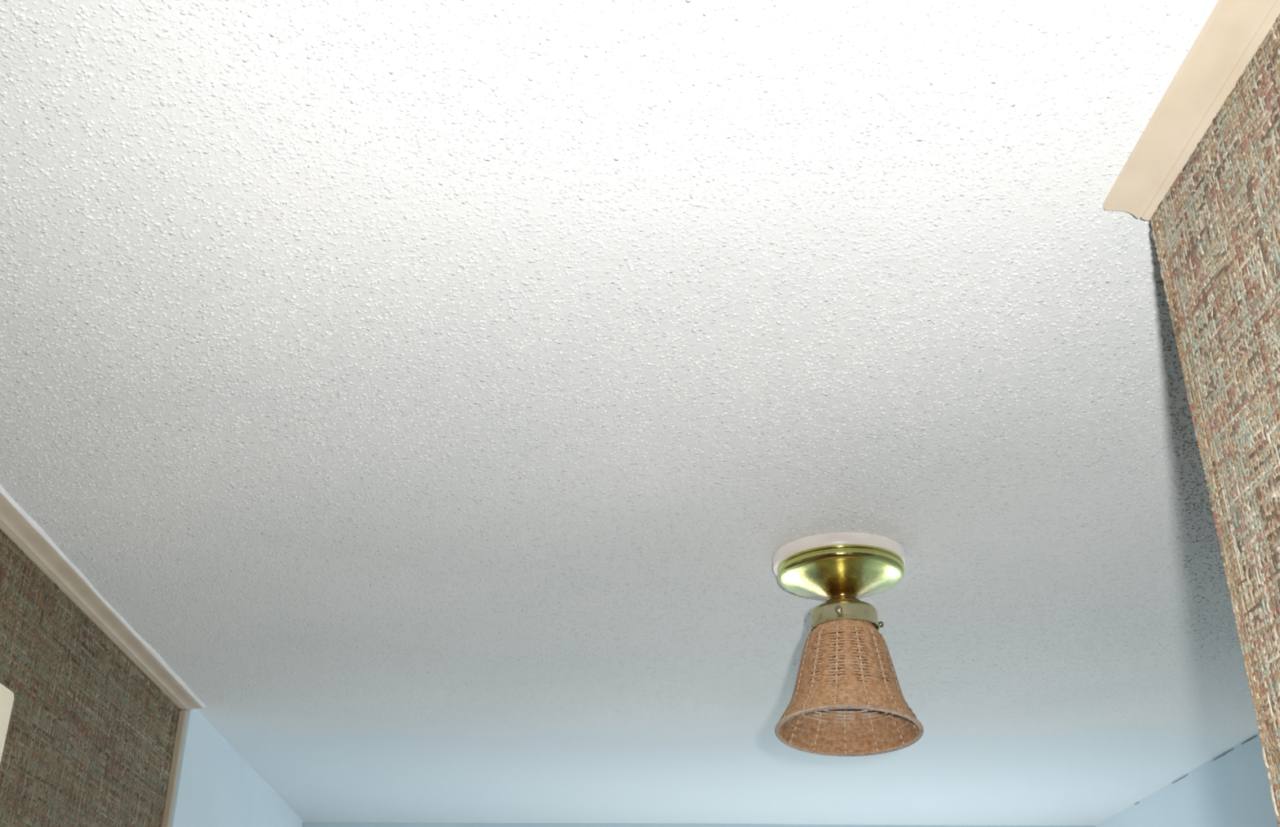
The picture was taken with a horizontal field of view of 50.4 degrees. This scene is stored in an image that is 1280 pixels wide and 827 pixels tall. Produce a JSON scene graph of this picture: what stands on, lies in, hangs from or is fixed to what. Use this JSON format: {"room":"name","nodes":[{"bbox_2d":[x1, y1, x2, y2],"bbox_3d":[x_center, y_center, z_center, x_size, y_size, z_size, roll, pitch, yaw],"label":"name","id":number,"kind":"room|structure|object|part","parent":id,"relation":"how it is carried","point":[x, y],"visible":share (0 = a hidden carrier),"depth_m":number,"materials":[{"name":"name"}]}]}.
{"room":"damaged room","nodes":[
{"label":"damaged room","id":0,"kind":"room"},
{"bbox_2d":[0,528,303,826],"bbox_3d":[-0.689,0.841,0.241,0.138,2.430,4.650,1,-27,-2],"label":"wall","id":1,"kind":"structure","parent":0,"point":[90,740],"depth_m":1.67,"materials":[{"name":"brown fabric"}]},
{"bbox_2d":[0,683,13,762],"bbox_3d":[-0.659,0.313,1.326,0.012,0.130,0.170,1,-27,-2],"label":"door chime","id":2,"kind":"object","parent":1,"relation":"attached to","point":[6,695],"visible":1,"depth_m":1.40,"materials":[{"name":"beige plastic"}]},
{"bbox_2d":[0,484,206,711],"bbox_3d":[-0.605,-0.416,0.385,0.038,0.010,3.745,1,-27,-2],"label":"trim","id":3,"kind":"structure","parent":1,"relation":"attached to","point":[18,525],"depth_m":1.61,"materials":[{"name":"beige paint"}]},
{"bbox_2d":[161,711,186,826],"bbox_3d":[-0.683,1.509,1.490,0.011,2.390,0.013,1,-27,-2],"label":"trim","id":4,"kind":"structure","parent":1,"relation":"attached to","point":[166,819],"depth_m":1.99,"materials":[{"name":"beige paint"}]},
{"bbox_2d":[0,0,1258,825],"bbox_3d":[0.209,-0.224,0.828,1.939,0.062,4.890,1,-27,-2],"label":"ceiling","id":5,"kind":"structure","parent":0,"point":[447,394],"depth_m":1.16,"materials":[{"name":"paint"}]},
{"bbox_2d":[772,532,923,756],"bbox_3d":[0.218,0.247,1.454,0.152,0.207,0.160,-20,-33,33],"label":"ceiling lamp","id":6,"kind":"object","parent":5,"relation":"attached to","point":[840,568],"visible":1,"depth_m":1.45,"materials":[{"name":"brown wicker"}]},
{"bbox_3d":[0.220,0.164,1.505,0.146,0.013,0.146,1,-27,-2],"label":"mounting plate","id":7,"kind":"part","parent":6,"relation":"part of","materials":[{"name":"white ceramic"}]},
{"bbox_3d":[0.222,0.207,1.483,0.042,0.014,0.042,1,-27,-2],"label":"stem","id":8,"kind":"part","parent":6,"relation":"part of","materials":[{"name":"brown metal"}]},
{"bbox_3d":[0.219,0.278,1.441,0.149,0.122,0.148,3,-32,-1],"label":"lamp shade","id":9,"kind":"part","parent":6,"relation":"part of","materials":[{"name":"wicker"}]},
{"bbox_2d":[302,822,1096,826],"bbox_3d":[0.126,1.949,2.388,1.939,2.430,0.120,1,-27,-2],"label":"wall","id":10,"kind":"structure","parent":0,"point":[304,824],"depth_m":2.87,"materials":[{"name":"blue paint"}]},
{"bbox_2d":[1096,732,1279,826],"bbox_3d":[1.076,1.429,1.385,0.121,2.430,2.206,1,-27,-2],"label":"wall","id":11,"kind":"structure","parent":0,"point":[1232,788],"depth_m":2.35,"materials":[{"name":"blue paint"}]},
{"bbox_2d":[1150,14,1279,826],"bbox_3d":[0.805,0.356,-0.690,0.830,2.430,2.444,1,-27,-2],"label":"wall","id":12,"kind":"structure","parent":0,"point":[1216,237],"depth_m":0.79,"materials":[{"name":"beige fabric"}]},
{"bbox_2d":[1102,0,1279,220],"bbox_3d":[0.374,-0.698,-0.163,0.032,0.015,2.444,1,-27,-2],"label":"trim","id":13,"kind":"structure","parent":12,"relation":"attached to","point":[1234,30],"depth_m":0.82,"materials":[{"name":"beige paint"}]}
]}

